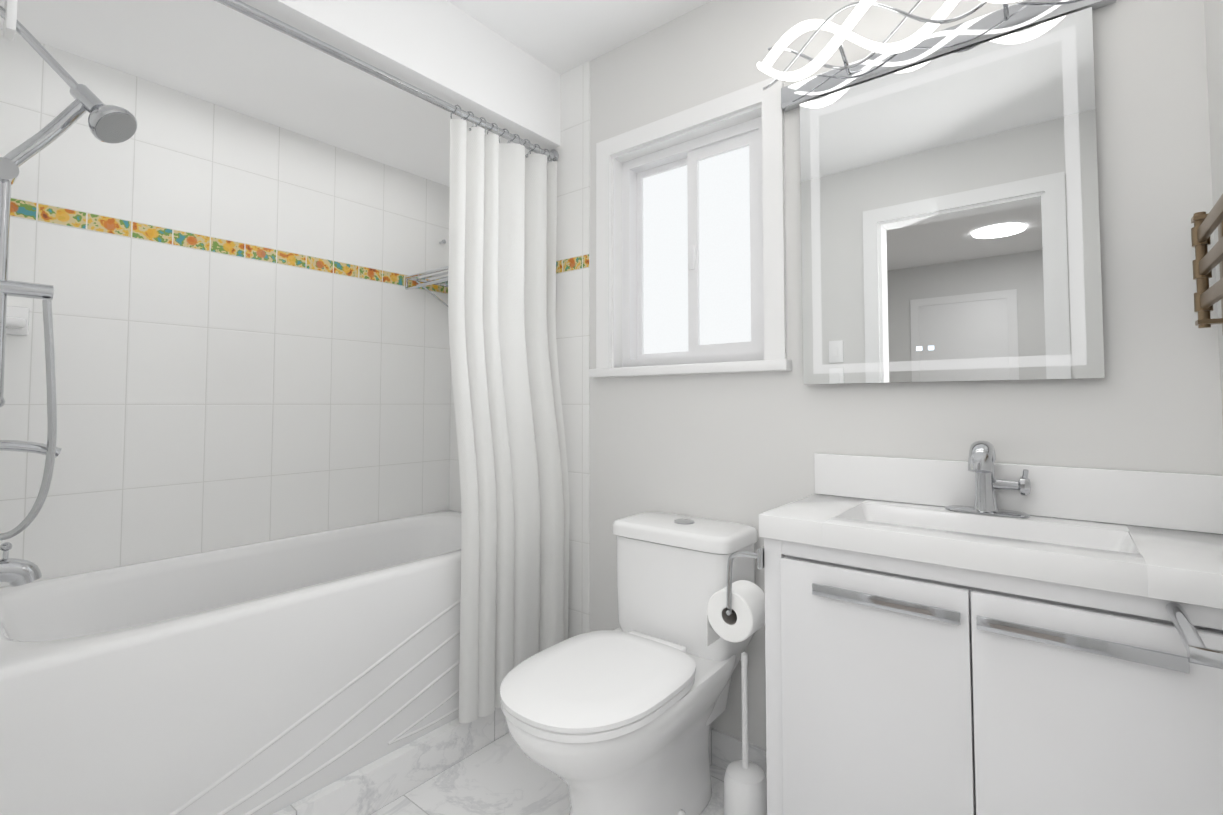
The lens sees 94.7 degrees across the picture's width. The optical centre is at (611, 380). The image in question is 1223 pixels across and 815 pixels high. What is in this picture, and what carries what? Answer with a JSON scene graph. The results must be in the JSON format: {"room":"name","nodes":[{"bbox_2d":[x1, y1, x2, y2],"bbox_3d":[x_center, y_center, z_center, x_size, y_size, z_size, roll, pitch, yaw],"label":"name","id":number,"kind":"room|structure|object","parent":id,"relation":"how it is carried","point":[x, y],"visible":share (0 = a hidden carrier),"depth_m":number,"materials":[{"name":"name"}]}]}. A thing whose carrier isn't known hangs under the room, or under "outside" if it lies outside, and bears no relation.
{"room":"bathroom","nodes":[
{"label":"bathroom","id":0,"kind":"room"},
{"bbox_2d":[0,0,560,186],"bbox_3d":[-0.990,-1.063,1.737,0.690,0.280,1.690,-2,-3,39],"label":"soffit","id":1,"kind":"structure","parent":0,"point":[215,52],"depth_m":1.73,"materials":[{"name":"white paint"}]},
{"bbox_2d":[272,708,508,814],"bbox_3d":[-0.943,1.091,1.675,0.725,0.110,1.585,-2,-3,39],"label":"floor","id":2,"kind":"structure","parent":0,"point":[374,786],"depth_m":1.55,"materials":[{"name":"stone"}]},
{"bbox_2d":[0,510,460,814],"bbox_3d":[-0.952,0.789,1.694,0.696,0.495,1.579,-2,-3,39],"label":"bathtub","id":3,"kind":"object","parent":2,"relation":"on","point":[270,677],"visible":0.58,"depth_m":1.37,"materials":[{"name":"white ceramic"}]},
{"bbox_2d":[370,732,725,814],"bbox_3d":[-0.318,1.149,1.112,2.411,0.050,1.690,-2,-3,39],"label":"floor","id":4,"kind":"structure","parent":0,"point":[504,775],"depth_m":1.57,"materials":[{"name":"stone"}]},
{"bbox_2d":[500,512,757,814],"bbox_3d":[0.049,0.769,1.435,0.392,0.735,0.736,-2,-3,39],"label":"toilet","id":5,"kind":"object","parent":4,"relation":"on","point":[625,715],"visible":0.98,"depth_m":1.38,"materials":[{"name":"white ceramic"}]},
{"bbox_2d":[724,652,766,814],"bbox_3d":[0.342,0.917,1.440,0.108,0.440,0.108,-2,-3,39],"label":"toilet brush","id":6,"kind":"object","parent":4,"relation":"on","point":[745,787],"visible":1,"depth_m":1.41,"materials":[{"name":"white plastic"}]},
{"bbox_2d":[759,453,1222,814],"bbox_3d":[0.676,0.649,1.058,0.759,0.944,0.560,-2,-3,39],"label":"bathroom vanity","id":7,"kind":"object","parent":4,"relation":"on","point":[1059,651],"visible":0.98,"depth_m":1.02,"materials":[{"name":"white wood"}]},
{"bbox_2d":[707,546,764,645],"bbox_3d":[0.311,0.505,1.335,0.152,0.259,0.137,-2,-3,39],"label":"toilet paper holder","id":8,"kind":"object","parent":7,"relation":"attached to","point":[735,611],"visible":0.98,"depth_m":1.31,"materials":[{"name":"white paper"}]},
{"bbox_2d":[945,440,1030,517],"bbox_3d":[0.802,0.209,1.214,0.160,0.161,0.135,-2,-3,39],"label":"faucet","id":9,"kind":"object","parent":7,"relation":"on","point":[981,458],"visible":0.96,"depth_m":1.22,"materials":[{"name":"silver metal"}]},
{"bbox_2d":[447,0,711,74],"bbox_3d":[-0.308,-1.249,1.219,2.651,0.050,1.960,-2,-3,39],"label":"ceiling","id":10,"kind":"structure","parent":0,"point":[560,37],"depth_m":1.88,"materials":[{"name":"white paint"}]},
{"bbox_2d":[590,0,1222,748],"bbox_3d":[0.256,-0.022,1.878,2.411,2.350,0.150,-2,-3,39],"label":"wall","id":11,"kind":"structure","parent":0,"point":[740,448],"depth_m":1.42,"materials":[{"name":"white paint"}]},
{"bbox_2d":[449,60,589,638],"bbox_3d":[-0.405,-0.005,2.307,0.832,2.350,0.005,-2,-3,39],"label":"wall tile","id":12,"kind":"structure","parent":11,"relation":"attached to","point":[573,287],"depth_m":2.10,"materials":[{"name":"white tile"}]},
{"bbox_2d":[405,266,447,306],"bbox_3d":[-0.545,-0.399,2.269,0.642,0.185,0.252,-2,-3,39],"label":"shelf rack","id":13,"kind":"object","parent":12,"relation":"attached to","point":[441,281],"visible":0.19,"depth_m":2.34,"materials":[{"name":"silver metal"}]},
{"bbox_2d":[589,77,791,377],"bbox_3d":[0.253,-0.443,1.858,0.722,0.850,0.172,-2,-3,39],"label":"window","id":14,"kind":"structure","parent":11,"relation":"in","point":[690,246],"depth_m":1.85,"materials":[{"name":"white paint"}]},
{"bbox_2d":[709,727,766,780],"bbox_3d":[0.234,1.099,1.748,0.808,0.100,0.012,-2,-3,39],"label":"baseboard","id":15,"kind":"structure","parent":11,"relation":"attached to","point":[725,750],"depth_m":1.65,"materials":[{"name":"tile"}]},
{"bbox_2d":[757,0,1116,111],"bbox_3d":[0.731,-0.869,1.345,0.760,0.178,0.140,-2,-3,39],"label":"sconce","id":16,"kind":"object","parent":11,"relation":"attached to","point":[923,44],"visible":1,"depth_m":1.38,"materials":[{"name":"silver metal"}]},
{"bbox_2d":[800,7,1104,383],"bbox_3d":[0.770,-0.385,1.363,0.615,0.774,0.033,-2,-3,39],"label":"led mirror","id":17,"kind":"object","parent":11,"relation":"attached to","point":[950,227],"visible":0.94,"depth_m":1.31,"materials":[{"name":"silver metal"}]},
{"bbox_2d":[1204,0,1222,428],"bbox_3d":[0.681,-0.081,0.383,0.120,2.350,1.960,-2,-3,39],"label":"wall","id":18,"kind":"structure","parent":0,"point":[1214,27],"depth_m":1.05,"materials":[{"name":"white paint"}]},
{"bbox_2d":[1191,194,1222,333],"bbox_3d":[0.959,-0.207,0.867,0.042,0.240,0.416,-2,-3,39],"label":"towel rail","id":19,"kind":"object","parent":18,"relation":"attached to","point":[1205,262],"visible":1,"depth_m":1.00,"materials":[{"name":"brown wood"}]},
{"bbox_3d":[-1.297,-0.019,1.960,0.120,2.350,1.960,-2,-3,39],"label":"wall","id":20,"kind":"structure","parent":0,"visible":0},
{"bbox_2d":[0,28,450,586],"bbox_3d":[-1.227,0.066,1.945,0.005,1.960,1.590,-2,-3,39],"label":"wall tile","id":21,"kind":"structure","parent":20,"relation":"attached to","point":[208,400],"depth_m":1.84,"materials":[{"name":"white tile"}]},
{"bbox_2d":[6,306,28,335],"bbox_3d":[-1.599,-0.163,1.419,0.080,0.075,0.190,-2,-3,39],"label":"soap dish","id":22,"kind":"object","parent":21,"relation":"attached to","point":[17,320],"visible":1,"depth_m":1.49,"materials":[{"name":"white ceramic"}]},
{"bbox_2d":[10,198,588,293],"bbox_3d":[-0.901,-0.454,1.703,0.832,0.050,1.585,-2,-3,39],"label":"tile border","id":23,"kind":"object","parent":21,"relation":"attached to","point":[34,211],"depth_m":1.84,"materials":[{"name":"multicoloured tile"}]},
{"bbox_3d":[-1.482,0.086,1.067,0.700,2.070,0.100,-2,-3,39],"label":"chase","id":24,"kind":"object","parent":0,"visible":0},
{"bbox_2d":[0,542,41,586],"bbox_3d":[-1.374,0.403,1.190,0.068,0.099,0.246,-2,-3,39],"label":"tub spout","id":25,"kind":"object","parent":24,"relation":"attached to","point":[14,572],"visible":1,"depth_m":1.24,"materials":[{"name":"silver metal"}]},
{"bbox_2d":[0,440,60,457],"bbox_3d":[-1.367,0.152,1.209,0.160,0.160,0.269,-2,-3,39],"label":"shower valve","id":26,"kind":"object","parent":24,"relation":"attached to","point":[23,446],"visible":0.77,"depth_m":1.26,"materials":[{"name":"silver metal"}]},
{"bbox_2d":[0,0,136,539],"bbox_3d":[-1.306,-0.261,1.246,0.128,1.212,0.379,-2,-3,39],"label":"shower rail","id":27,"kind":"object","parent":24,"relation":"attached to","point":[111,124],"visible":1,"depth_m":1.28,"materials":[{"name":"silver metal"}]},
{"bbox_3d":[-0.882,-0.078,0.453,2.411,2.350,0.120,-2,-3,39],"label":"wall","id":28,"kind":"structure","parent":0,"visible":0},
{"bbox_2d":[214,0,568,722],"bbox_3d":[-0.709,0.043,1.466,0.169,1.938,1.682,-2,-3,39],"label":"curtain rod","id":29,"kind":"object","parent":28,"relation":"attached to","point":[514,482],"visible":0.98,"depth_m":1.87,"materials":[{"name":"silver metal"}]},
{"bbox_2d":[448,105,568,722],"bbox_3d":[-0.344,0.067,1.923,0.169,1.926,0.452,-2,-3,39],"label":"shower curtain","id":30,"kind":"object","parent":29,"relation":"hanging from","point":[511,444],"depth_m":1.88,"materials":[{"name":"white fabric"}]}
]}

